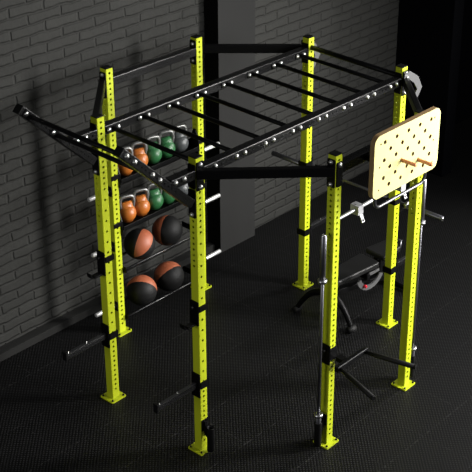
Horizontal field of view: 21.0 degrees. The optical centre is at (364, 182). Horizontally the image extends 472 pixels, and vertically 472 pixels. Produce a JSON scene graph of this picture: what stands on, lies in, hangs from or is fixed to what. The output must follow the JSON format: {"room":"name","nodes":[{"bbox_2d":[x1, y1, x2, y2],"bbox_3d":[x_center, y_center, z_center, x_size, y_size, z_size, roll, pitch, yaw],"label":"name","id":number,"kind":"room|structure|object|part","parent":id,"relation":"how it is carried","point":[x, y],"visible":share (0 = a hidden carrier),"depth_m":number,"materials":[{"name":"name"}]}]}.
{"room":"gym","nodes":[
{"label":"gym","id":0,"kind":"room"},
{"bbox_2d":[0,0,207,346],"bbox_3d":[-4.921,0.071,8.991,0.160,5.200,10.540,21,32,33],"label":"wall","id":1,"kind":"structure","parent":0,"point":[53,53],"depth_m":11.80,"materials":[{"name":"brick"}]},
{"bbox_2d":[0,241,214,361],"bbox_3d":[-4.926,2.407,10.046,0.110,0.080,10.520,21,32,33],"label":"baseboard","id":2,"kind":"structure","parent":1,"relation":"attached to","point":[17,345],"depth_m":12.30,"materials":[{"name":"black"}]},
{"bbox_2d":[204,0,254,252],"bbox_3d":[-1.426,-1.700,12.891,0.330,5.200,0.545,21,32,33],"label":"pillar","id":3,"kind":"structure","parent":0,"point":[231,216],"depth_m":13.23,"materials":[{"name":"black paint"}]},
{"bbox_2d":[0,116,471,471],"bbox_3d":[2.422,2.363,11.014,12.600,0.100,21.000,21,32,33],"label":"floor","id":4,"kind":"structure","parent":0,"point":[262,355],"depth_m":11.73,"materials":[{"name":"rubber"}]},
{"bbox_2d":[12,34,423,455],"bbox_3d":[-1.125,0.374,11.130,2.774,3.071,3.650,21,32,33],"label":"rig","id":5,"kind":"object","parent":4,"relation":"on","point":[101,133],"visible":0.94,"depth_m":10.80,"materials":[{"name":"yellow metal"}]},
{"bbox_3d":[-2.526,-0.500,9.538,0.008,0.146,0.148,21,32,33],"label":"flange plate","id":6,"kind":"part","parent":5,"relation":"part of","materials":[{"name":"black metal"}]},
{"bbox_3d":[-2.405,-0.367,9.864,0.072,0.712,0.726,21,32,33],"label":"outrigger arm","id":7,"kind":"part","parent":5,"relation":"part of","materials":[{"name":"black metal"}]},
{"bbox_3d":[-2.389,-0.369,9.812,0.008,0.146,0.148,21,32,33],"label":"flange plate","id":8,"kind":"part","parent":5,"relation":"part of","materials":[{"name":"black metal"}]},
{"bbox_2d":[62,323,118,361],"bbox_3d":[-2.375,1.393,10.896,0.106,0.230,0.559,21,32,33],"label":"spotter arm","id":9,"kind":"object","parent":5,"relation":"attached to","point":[105,337],"visible":1,"depth_m":10.93},
{"bbox_3d":[-2.265,1.335,11.024,0.092,0.230,0.014,21,32,33],"label":"plate","id":10,"kind":"part","parent":9,"relation":"part of","materials":[{"name":"black"}]},
{"bbox_3d":[-2.184,-0.385,10.175,0.076,0.200,0.010,21,32,33],"label":"flange plate","id":11,"kind":"part","parent":5,"relation":"part of","materials":[{"name":"black"}]},
{"bbox_3d":[-2.194,-0.175,10.280,0.076,0.240,0.010,21,32,33],"label":"flange plate","id":12,"kind":"part","parent":5,"relation":"part of","materials":[{"name":"black metal"}]},
{"bbox_2d":[87,186,111,201],"bbox_3d":[-2.424,0.116,11.509,0.075,0.100,0.247,21,32,33],"label":"peg","id":13,"kind":"object","parent":5,"relation":"attached to","point":[91,198],"visible":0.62,"depth_m":11.56,"materials":[{"name":"white metal"}]},
{"bbox_2d":[87,250,113,278],"bbox_3d":[-2.248,0.688,10.686,0.106,0.220,0.243,21,32,33],"label":"j-cup","id":14,"kind":"object","parent":5,"relation":"attached to","point":[101,259],"visible":0.98,"depth_m":10.69,"materials":[{"name":"black metal"}]},
{"bbox_3d":[-2.235,0.682,10.700,0.092,0.220,0.014,21,32,33],"label":"plate","id":15,"kind":"part","parent":14,"relation":"part of","materials":[{"name":"black metal"}]},
{"bbox_2d":[91,241,114,257],"bbox_3d":[-2.448,0.636,11.767,0.075,0.100,0.247,21,32,33],"label":"peg","id":16,"kind":"object","parent":5,"relation":"attached to","point":[94,254],"visible":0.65,"depth_m":11.82,"materials":[{"name":"white metal"}]},
{"bbox_3d":[-2.308,-0.863,11.130,0.076,0.240,0.010,21,32,33],"label":"flange plate","id":17,"kind":"part","parent":5,"relation":"part of","materials":[{"name":"black metal"}]},
{"bbox_3d":[-2.207,0.693,10.748,0.080,2.742,0.080,21,32,33],"label":"post","id":18,"kind":"part","parent":5,"relation":"part of","materials":[{"name":"yellow metal"}]},
{"bbox_2d":[95,301,117,316],"bbox_3d":[-2.475,1.220,12.056,0.075,0.100,0.247,21,32,33],"label":"peg","id":19,"kind":"object","parent":5,"relation":"attached to","point":[99,313],"visible":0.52,"depth_m":12.01,"materials":[{"name":"silver"}]},
{"bbox_3d":[-2.045,-0.445,10.264,0.008,0.050,0.140,21,32,33],"label":"flange plate","id":20,"kind":"part","parent":5,"relation":"part of","materials":[{"name":"black metal"}]},
{"bbox_3d":[-2.330,0.215,11.703,0.080,2.742,0.080,21,32,33],"label":"post","id":21,"kind":"part","parent":5,"relation":"part of","materials":[{"name":"yellow metal"}]},
{"bbox_3d":[-2.262,1.919,11.355,0.165,0.012,0.165,21,32,33],"label":"plate","id":22,"kind":"part","parent":5,"relation":"part of","materials":[{"name":"yellow metal"}]},
{"bbox_3d":[-2.386,1.441,12.309,0.165,0.012,0.165,21,32,33],"label":"plate","id":23,"kind":"part","parent":5,"relation":"part of","materials":[{"name":"yellow metal"}]},
{"bbox_3d":[-1.839,-0.553,10.502,0.008,0.050,0.140,21,32,33],"label":"flange plate","id":24,"kind":"part","parent":5,"relation":"part of","materials":[{"name":"black metal"}]},
{"bbox_3d":[-1.535,-0.032,9.267,0.072,0.712,0.726,21,32,33],"label":"outrigger arm","id":25,"kind":"part","parent":5,"relation":"part of","materials":[{"name":"black metal"}]},
{"bbox_2d":[122,221,189,272],"bbox_3d":[-2.065,0.628,12.439,0.290,0.060,1.029,21,32,33],"label":"ball rack","id":26,"kind":"object","parent":5,"relation":"attached to","point":[184,224],"visible":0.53,"depth_m":12.33,"materials":[{"name":"black"}]},
{"bbox_2d":[124,228,154,258],"bbox_3d":[-2.185,0.593,12.245,0.303,0.303,0.303,-17,33,-35],"label":"medicine ball","id":27,"kind":"object","parent":26,"relation":"on","point":[139,243],"visible":1,"depth_m":12.14,"materials":[{"name":"black rubber"}]},
{"bbox_3d":[-1.971,0.664,12.374,0.024,0.024,1.023,21,32,33],"label":"rail","id":28,"kind":"part","parent":26,"relation":"part of","materials":[{"name":"black"}]},
{"bbox_2d":[152,215,182,245],"bbox_3d":[-1.958,0.472,12.508,0.303,0.304,0.304,-14,31,-29],"label":"medicine ball","id":29,"kind":"object","parent":26,"relation":"on","point":[167,230],"visible":0.99,"depth_m":12.40,"materials":[{"name":"black rubber"}]},
{"bbox_2d":[124,266,190,319],"bbox_3d":[-2.087,1.098,12.671,0.290,0.060,1.029,21,32,33],"label":"ball rack","id":30,"kind":"object","parent":5,"relation":"attached to","point":[186,269],"visible":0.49,"depth_m":12.56,"materials":[{"name":"black metal"}]},
{"bbox_2d":[126,275,156,305],"bbox_3d":[-2.206,1.063,12.477,0.304,0.303,0.303,-12,30,-27],"label":"medicine ball","id":31,"kind":"object","parent":30,"relation":"on","point":[141,290],"visible":1,"depth_m":12.37,"materials":[{"name":"black rubber"}]},
{"bbox_3d":[-1.992,1.134,12.607,0.024,0.024,1.023,21,32,33],"label":"rail","id":32,"kind":"part","parent":30,"relation":"part of","materials":[{"name":"black metal"}]},
{"bbox_2d":[154,261,183,290],"bbox_3d":[-1.978,0.942,12.742,0.304,0.303,0.304,-8,28,-21],"label":"medicine ball","id":33,"kind":"object","parent":30,"relation":"on","point":[168,275],"visible":0.97,"depth_m":12.64,"materials":[{"name":"black rubber"}]},
{"bbox_2d":[111,128,204,187],"bbox_3d":[-2.041,-0.271,12.008,0.300,0.250,1.211,21,32,33],"label":"shelf","id":34,"kind":"object","parent":5,"relation":"attached to","point":[193,146],"visible":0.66,"depth_m":12.01,"materials":[{"name":"black metal"}]},
{"bbox_2d":[117,146,132,175],"bbox_3d":[-2.233,-0.209,11.725,0.176,0.271,0.176,-15,31,-31],"label":"kettlebell","id":35,"kind":"object","parent":34,"relation":"on","point":[124,171],"visible":0.3,"depth_m":11.69,"materials":[{"name":"orange metal"}]},
{"bbox_3d":[-2.230,-0.263,11.698,0.174,0.150,0.035,-15,31,-31],"label":"handle","id":36,"kind":"part","parent":35,"relation":"part of","materials":[{"name":"silver metal"}]},
{"bbox_2d":[130,141,147,164],"bbox_3d":[-2.124,-0.266,11.852,0.176,0.271,0.176,-13,30,-29],"label":"kettlebell","id":37,"kind":"object","parent":34,"relation":"on","point":[140,153],"visible":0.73,"depth_m":11.81,"materials":[{"name":"orange metal"}]},
{"bbox_3d":[-2.121,-0.321,11.825,0.174,0.150,0.035,-13,30,-29],"label":"handle","id":38,"kind":"part","parent":37,"relation":"part of","materials":[{"name":"silver metal"}]},
{"bbox_2d":[145,135,161,163],"bbox_3d":[-2.015,-0.324,11.978,0.176,0.271,0.176,-17,32,-34],"label":"kettlebell","id":39,"kind":"object","parent":34,"relation":"on","point":[154,155],"visible":0.71,"depth_m":11.94,"materials":[{"name":"green plastic"}]},
{"bbox_3d":[-2.012,-0.378,11.951,0.174,0.150,0.035,-17,32,-34],"label":"handle","id":40,"kind":"part","parent":39,"relation":"part of","materials":[{"name":"silver metal"}]},
{"bbox_2d":[158,129,174,157],"bbox_3d":[-1.906,-0.381,12.105,0.176,0.271,0.176,-13,30,-28],"label":"kettlebell","id":41,"kind":"object","parent":34,"relation":"on","point":[167,141],"visible":0.8,"depth_m":12.07,"materials":[{"name":"green metal"}]},
{"bbox_3d":[-1.904,-0.436,12.078,0.174,0.150,0.035,-13,30,-28],"label":"handle","id":42,"kind":"part","parent":41,"relation":"part of","materials":[{"name":"silver metal"}]},
{"bbox_2d":[173,124,188,151],"bbox_3d":[-1.797,-0.439,12.231,0.176,0.271,0.176,-16,32,-33],"label":"kettlebell","id":43,"kind":"object","parent":34,"relation":"on","point":[181,142],"visible":0.73,"depth_m":12.19,"materials":[{"name":"grey metal"}]},
{"bbox_3d":[-1.795,-0.493,12.204,0.174,0.150,0.035,-16,32,-33],"label":"handle","id":44,"kind":"part","parent":43,"relation":"part of","materials":[{"name":"silver metal"}]},
{"bbox_2d":[114,182,205,234],"bbox_3d":[-2.061,0.171,12.226,0.300,0.250,1.211,21,32,33],"label":"shelf","id":45,"kind":"object","parent":5,"relation":"attached to","point":[137,220],"visible":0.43,"depth_m":12.05,"materials":[{"name":"black metal"}]},
{"bbox_2d":[119,194,135,222],"bbox_3d":[-2.253,0.234,11.944,0.176,0.271,0.176,-15,31,-31],"label":"kettlebell","id":46,"kind":"object","parent":45,"relation":"on","point":[127,208],"visible":0.88,"depth_m":11.90,"materials":[{"name":"orange metal"}]},
{"bbox_3d":[-2.250,0.179,11.917,0.174,0.150,0.035,-15,31,-31],"label":"handle","id":47,"kind":"part","parent":46,"relation":"part of","materials":[{"name":"silver metal"}]},
{"bbox_2d":[132,188,149,215],"bbox_3d":[-2.144,0.176,12.071,0.176,0.271,0.176,-13,30,-28],"label":"kettlebell","id":48,"kind":"object","parent":45,"relation":"on","point":[142,205],"visible":0.94,"depth_m":12.03,"materials":[{"name":"orange plastic"}]},
{"bbox_3d":[-2.141,0.122,12.044,0.174,0.150,0.035,-13,30,-28],"label":"handle","id":49,"kind":"part","parent":48,"relation":"part of","materials":[{"name":"silver metal"}]},
{"bbox_2d":[146,183,163,209],"bbox_3d":[-2.035,0.119,12.197,0.176,0.271,0.176,-16,32,-33],"label":"kettlebell","id":50,"kind":"object","parent":45,"relation":"on","point":[156,199],"visible":0.8,"depth_m":12.15,"materials":[{"name":"green plastic"}]},
{"bbox_3d":[-2.033,0.064,12.170,0.174,0.150,0.035,-16,32,-33],"label":"handle","id":51,"kind":"part","parent":50,"relation":"part of","materials":[{"name":"silver metal"}]},
{"bbox_2d":[162,176,174,203],"bbox_3d":[-1.926,0.061,12.324,0.176,0.271,0.176,-13,30,-28],"label":"kettlebell","id":52,"kind":"object","parent":45,"relation":"on","point":[168,199],"visible":0.22,"depth_m":12.28,"materials":[{"name":"green plastic"}]},
{"bbox_2d":[174,170,188,193],"bbox_3d":[-1.817,0.003,12.450,0.176,0.271,0.176,-15,31,-32],"label":"kettlebell","id":53,"kind":"object","parent":45,"relation":"on","point":[184,188],"visible":0.08,"depth_m":12.41,"materials":[{"name":"grey plastic"}]},
{"bbox_3d":[-1.634,-0.662,10.741,0.008,0.050,0.140,21,32,33],"label":"flange plate","id":54,"kind":"part","parent":5,"relation":"part of","materials":[{"name":"black metal"}]},
{"bbox_2d":[153,371,208,413],"bbox_3d":[-1.504,1.728,10.299,0.106,0.230,0.559,21,32,33],"label":"spotter arm","id":55,"kind":"object","parent":5,"relation":"attached to","point":[195,387],"visible":1,"depth_m":10.34},
{"bbox_3d":[-1.394,1.670,10.427,0.092,0.230,0.014,21,32,33],"label":"plate","id":56,"kind":"part","parent":55,"relation":"part of","materials":[{"name":"black"}]},
{"bbox_3d":[-1.314,-0.050,9.579,0.076,0.200,0.010,21,32,33],"label":"flange plate","id":57,"kind":"part","parent":5,"relation":"part of","materials":[{"name":"black metal"}]},
{"bbox_3d":[-1.324,0.160,9.683,0.076,0.240,0.010,21,32,33],"label":"flange plate","id":58,"kind":"part","parent":5,"relation":"part of","materials":[{"name":"black metal"}]},
{"bbox_3d":[-1.622,-1.234,11.921,0.076,0.240,0.010,21,32,33],"label":"flange plate","id":59,"kind":"part","parent":5,"relation":"part of","materials":[{"name":"black metal"}]},
{"bbox_2d":[180,299,207,329],"bbox_3d":[-1.379,1.050,10.102,0.106,0.220,0.243,21,32,33],"label":"j-cup","id":60,"kind":"object","parent":5,"relation":"attached to","point":[195,309],"visible":0.99,"depth_m":10.10,"materials":[{"name":"black metal"}]},
{"bbox_3d":[-1.366,1.043,10.117,0.092,0.220,0.014,21,32,33],"label":"plate","id":61,"kind":"part","parent":60,"relation":"part of","materials":[{"name":"black metal"}]},
{"bbox_3d":[-1.336,1.028,10.151,0.080,2.742,0.080,21,32,33],"label":"post","id":62,"kind":"part","parent":5,"relation":"part of","materials":[{"name":"yellow metal"}]},
{"bbox_3d":[-1.645,-0.148,12.498,0.080,2.742,0.080,21,32,33],"label":"post","id":63,"kind":"part","parent":5,"relation":"part of","materials":[{"name":"yellow metal"}]},
{"bbox_3d":[-1.392,2.254,10.758,0.165,0.012,0.165,21,32,33],"label":"plate","id":64,"kind":"part","parent":5,"relation":"part of","materials":[{"name":"yellow metal"}]},
{"bbox_3d":[-1.251,-0.051,9.586,0.010,0.240,0.076,21,32,33],"label":"flange plate","id":65,"kind":"part","parent":5,"relation":"part of","materials":[{"name":"black metal"}]},
{"bbox_3d":[-1.700,1.078,13.105,0.165,0.012,0.165,21,32,33],"label":"plate","id":66,"kind":"part","parent":5,"relation":"part of","materials":[{"name":"yellow metal"}]},
{"bbox_3d":[-1.348,-0.845,11.137,0.080,0.080,2.539,21,32,33],"label":"rail","id":67,"kind":"part","parent":5,"relation":"part of","materials":[{"name":"black metal"}]},
{"bbox_2d":[201,417,214,451],"bbox_3d":[-1.312,2.129,10.632,0.104,0.290,0.078,21,32,33],"label":"holder","id":68,"kind":"object","parent":5,"relation":"attached to","point":[208,429],"visible":1,"depth_m":10.61,"materials":[{"name":"black metal"}]},
{"bbox_3d":[-1.345,2.034,10.618,0.010,0.110,0.078,21,32,33],"label":"mounting plate","id":69,"kind":"part","parent":68,"relation":"part of","materials":[{"name":"black metal"}]},
{"bbox_2d":[207,425,214,451],"bbox_3d":[-1.298,2.159,10.634,0.065,0.236,0.065,21,32,33],"label":"cup","id":70,"kind":"object","parent":68,"relation":"on","point":[210,428],"depth_m":10.61,"materials":[{"name":"black plastic"}]},
{"bbox_2d":[204,142,219,155],"bbox_3d":[-1.536,-0.354,12.541,0.075,0.100,0.247,21,32,33],"label":"peg","id":71,"kind":"object","parent":5,"relation":"attached to","point":[209,147],"visible":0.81,"depth_m":12.50,"materials":[{"name":"white metal"}]},
{"bbox_2d":[205,193,220,207],"bbox_3d":[-1.560,0.166,12.798,0.075,0.100,0.247,21,32,33],"label":"peg","id":72,"kind":"object","parent":5,"relation":"attached to","point":[218,195],"visible":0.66,"depth_m":12.79,"materials":[{"name":"white metal"}]},
{"bbox_2d":[206,249,220,264],"bbox_3d":[-1.587,0.751,13.087,0.075,0.100,0.247,21,32,33],"label":"peg","id":73,"kind":"object","parent":5,"relation":"attached to","point":[218,251],"visible":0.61,"depth_m":13.08,"materials":[{"name":"white metal"}]},
{"bbox_3d":[-0.478,-0.510,10.540,0.080,0.080,2.539,21,32,33],"label":"rail","id":74,"kind":"part","parent":5,"relation":"part of","materials":[{"name":"black metal"}]},
{"bbox_3d":[-0.647,1.064,13.231,0.165,0.012,0.165,21,32,33],"label":"plate","id":75,"kind":"part","parent":5,"relation":"part of","materials":[{"name":"yellow metal"}]},
{"bbox_3d":[-0.569,-1.240,12.052,0.076,0.200,0.010,21,32,33],"label":"flange plate","id":76,"kind":"part","parent":5,"relation":"part of","materials":[{"name":"black metal"}]},
{"bbox_3d":[-0.591,-0.162,12.624,0.080,2.742,0.080,21,32,33],"label":"post","id":77,"kind":"part","parent":5,"relation":"part of","materials":[{"name":"yellow metal"}]},
{"bbox_2d":[298,156,318,165],"bbox_3d":[-0.549,-0.184,12.674,0.106,0.220,0.243,21,32,33],"label":"j-cup","id":78,"kind":"object","parent":5,"relation":"attached to","point":[300,163],"visible":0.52,"depth_m":12.58,"materials":[{"name":"black metal"}]},
{"bbox_2d":[271,151,443,220],"bbox_3d":[-0.107,0.016,12.465,2.158,0.076,0.076,21,32,33],"label":"barbell","id":79,"kind":"object","parent":78,"relation":"on","point":[274,153],"visible":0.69,"depth_m":12.42,"materials":[{"name":"grey metal"}]},
{"bbox_3d":[-0.524,-1.256,12.220,0.012,0.337,0.285,21,32,33],"label":"hooked plate","id":80,"kind":"part","parent":5,"relation":"part of","materials":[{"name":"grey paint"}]},
{"bbox_2d":[297,215,326,239],"bbox_3d":[-0.481,0.418,13.110,0.106,0.230,0.559,21,32,33],"label":"spotter arm","id":81,"kind":"object","parent":5,"relation":"attached to","point":[322,220],"visible":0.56,"depth_m":13.00},
{"bbox_2d":[314,413,326,446],"bbox_3d":[-0.387,2.108,10.759,0.078,0.290,0.104,21,32,33],"label":"holder","id":82,"kind":"object","parent":5,"relation":"attached to","point":[318,428],"visible":0.96,"depth_m":10.73,"materials":[{"name":"black metal"}]},
{"bbox_2d":[314,421,321,446],"bbox_3d":[-0.400,2.138,10.757,0.065,0.236,0.065,21,32,33],"label":"cup","id":83,"kind":"object","parent":82,"relation":"on","point":[317,427],"depth_m":10.73,"materials":[{"name":"black plastic"}]},
{"bbox_2d":[314,234,326,423],"bbox_3d":[-0.362,1.321,10.353,0.076,2.038,0.076,21,32,33],"label":"barbell","id":84,"kind":"object","parent":82,"relation":"in","point":[322,280],"visible":1,"depth_m":10.20,"materials":[{"name":"grey metal"}]},
{"bbox_3d":[-0.354,2.012,10.753,0.078,0.110,0.010,21,32,33],"label":"mounting plate","id":85,"kind":"part","parent":82,"relation":"part of","materials":[{"name":"black metal"}]},
{"bbox_3d":[-0.337,2.231,10.901,0.165,0.012,0.165,21,32,33],"label":"plate","id":86,"kind":"part","parent":5,"relation":"part of","materials":[{"name":"yellow metal"}]},
{"bbox_3d":[-0.281,1.005,10.295,0.080,2.742,0.080,21,32,33],"label":"post","id":87,"kind":"part","parent":5,"relation":"part of","materials":[{"name":"yellow metal"}]},
{"bbox_3d":[-0.259,-0.073,9.722,0.076,0.240,0.010,21,32,33],"label":"flange plate","id":88,"kind":"part","parent":5,"relation":"part of","materials":[{"name":"black metal"}]},
{"bbox_3d":[-0.196,-0.065,9.734,0.010,0.210,0.066,21,32,33],"label":"flange plate","id":89,"kind":"part","parent":5,"relation":"part of","materials":[{"name":"black metal"}]},
{"bbox_2d":[350,201,364,222],"bbox_3d":[-0.053,0.239,10.170,0.112,0.155,0.066,21,32,33],"label":"clamp","id":90,"kind":"object","parent":5,"relation":"attached to","point":[358,206],"visible":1,"depth_m":10.15,"materials":[{"name":"silver metal"}]},
{"bbox_2d":[322,342,416,400],"bbox_3d":[-0.015,1.462,10.400,0.687,0.190,0.616,21,32,33],"label":"attachment","id":91,"kind":"object","parent":5,"relation":"attached to","point":[329,354],"visible":0.91,"depth_m":10.46,"materials":[{"name":"black metal"}]},
{"bbox_3d":[-0.191,1.472,10.514,0.080,0.043,0.060,21,32,33],"label":"stem","id":92,"kind":"part","parent":91,"relation":"part of","materials":[{"name":"black metal"}]},
{"bbox_3d":[0.224,1.399,12.634,0.165,0.012,0.165,21,32,33],"label":"plate","id":93,"kind":"part","parent":5,"relation":"part of","materials":[{"name":"yellow metal"}]},
{"bbox_3d":[0.279,0.173,12.028,0.080,2.742,0.080,21,32,33],"label":"post","id":94,"kind":"part","parent":5,"relation":"part of","materials":[{"name":"yellow metal"}]},
{"bbox_2d":[386,197,404,213],"bbox_3d":[0.320,0.177,12.090,0.106,0.220,0.243,21,32,33],"label":"j-cup","id":95,"kind":"object","parent":5,"relation":"attached to","point":[398,201],"visible":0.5,"depth_m":12.01,"materials":[{"name":"black metal"}]},
{"bbox_3d":[0.301,-0.905,11.455,0.076,0.200,0.010,21,32,33],"label":"flange plate","id":96,"kind":"part","parent":5,"relation":"part of","materials":[{"name":"black metal"}]},
{"bbox_2d":[395,184,406,198],"bbox_3d":[0.304,0.051,10.584,0.112,0.155,0.066,21,32,33],"label":"clamp","id":97,"kind":"object","parent":5,"relation":"attached to","point":[403,187],"visible":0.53,"depth_m":10.56,"materials":[{"name":"silver metal"}]},
{"bbox_2d":[382,245,422,277],"bbox_3d":[0.389,0.766,12.520,0.106,0.230,0.559,21,32,33],"label":"spotter arm","id":98,"kind":"object","parent":5,"relation":"attached to","point":[400,261],"visible":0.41,"depth_m":12.34},
{"bbox_3d":[0.357,1.864,11.707,0.165,0.012,0.165,21,32,33],"label":"plate","id":99,"kind":"part","parent":5,"relation":"part of","materials":[{"name":"yellow metal"}]},
{"bbox_2d":[366,107,440,208],"bbox_3d":[0.242,-0.207,10.082,0.236,0.686,0.872,21,32,33],"label":"board","id":100,"kind":"object","parent":5,"relation":"attached to","point":[417,136],"visible":0.97,"depth_m":9.95,"materials":[{"name":"yellow wood"}]},
{"bbox_3d":[0.294,-0.113,10.106,0.028,0.502,0.709,21,32,33],"label":"tube frame","id":101,"kind":"part","parent":100,"relation":"part of","materials":[{"name":"grey metal"}]},
{"bbox_2d":[400,158,416,166],"bbox_3d":[0.329,-0.164,9.920,0.184,0.030,0.031,21,32,33],"label":"peg","id":102,"kind":"object","parent":100,"relation":"in","point":[405,161],"visible":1,"depth_m":9.90,"materials":[{"name":"brown wood"}]},
{"bbox_2d":[417,158,432,166],"bbox_3d":[0.467,-0.170,10.119,0.184,0.030,0.031,21,32,33],"label":"peg","id":103,"kind":"object","parent":100,"relation":"in","point":[428,163],"visible":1,"depth_m":10.09,"materials":[{"name":"brown wood"}]},
{"bbox_3d":[0.364,-0.906,11.463,0.010,0.240,0.076,21,32,33],"label":"flange plate","id":104,"kind":"part","parent":5,"relation":"part of","materials":[{"name":"black metal"}]},
{"bbox_3d":[0.413,0.638,11.100,0.080,2.742,0.080,21,32,33],"label":"post","id":105,"kind":"part","parent":5,"relation":"part of","materials":[{"name":"yellow metal"}]},
{"bbox_2d":[409,354,414,377],"bbox_3d":[0.421,1.681,11.697,0.078,0.290,0.104,21,32,33],"label":"holder","id":106,"kind":"object","parent":5,"relation":"attached to","point":[411,375],"visible":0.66,"depth_m":11.71,"materials":[{"name":"black metal"}]},
{"bbox_2d":[411,179,426,356],"bbox_3d":[0.469,0.881,11.319,0.076,2.038,0.076,21,32,33],"label":"barbell","id":107,"kind":"object","parent":106,"relation":"in","point":[422,221],"visible":0.72,"depth_m":11.21,"materials":[{"name":"grey metal"}]},
{"bbox_3d":[0.441,-0.884,11.558,0.012,0.337,0.285,21,32,33],"label":"hooked plate","id":108,"kind":"part","parent":5,"relation":"part of","materials":[{"name":"grey paint"}]},
{"bbox_2d":[292,238,403,333],"bbox_3d":[-0.066,0.999,12.831,0.731,0.529,1.208,24,33,36],"label":"weight bench","id":109,"kind":"object","parent":4,"relation":"on","point":[362,266],"visible":0.62,"depth_m":12.71,"materials":[{"name":"black leather"}]},
{"bbox_3d":[0.088,0.908,12.804,0.020,0.032,0.170,24,33,36],"label":"pull lever","id":110,"kind":"part","parent":109,"relation":"part of","materials":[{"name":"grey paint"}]},
{"bbox_3d":[0.159,0.858,13.036,0.050,0.220,0.060,24,33,36],"label":"seat post","id":111,"kind":"part","parent":109,"relation":"part of","materials":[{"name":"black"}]},
{"bbox_2d":[255,0,471,228],"bbox_3d":[1.562,-3.291,16.382,0.160,5.200,9.180,21,32,33],"label":"wall","id":112,"kind":"structure","parent":0,"point":[363,30],"depth_m":14.58,"materials":[{"name":"brick"}]},
{"bbox_2d":[392,0,463,176],"bbox_3d":[0.748,-2.573,14.856,0.960,5.200,0.200,21,32,33],"label":"wall","id":113,"kind":"structure","parent":0,"point":[429,32],"depth_m":15.19,"materials":[{"name":"black paint"}]}
]}

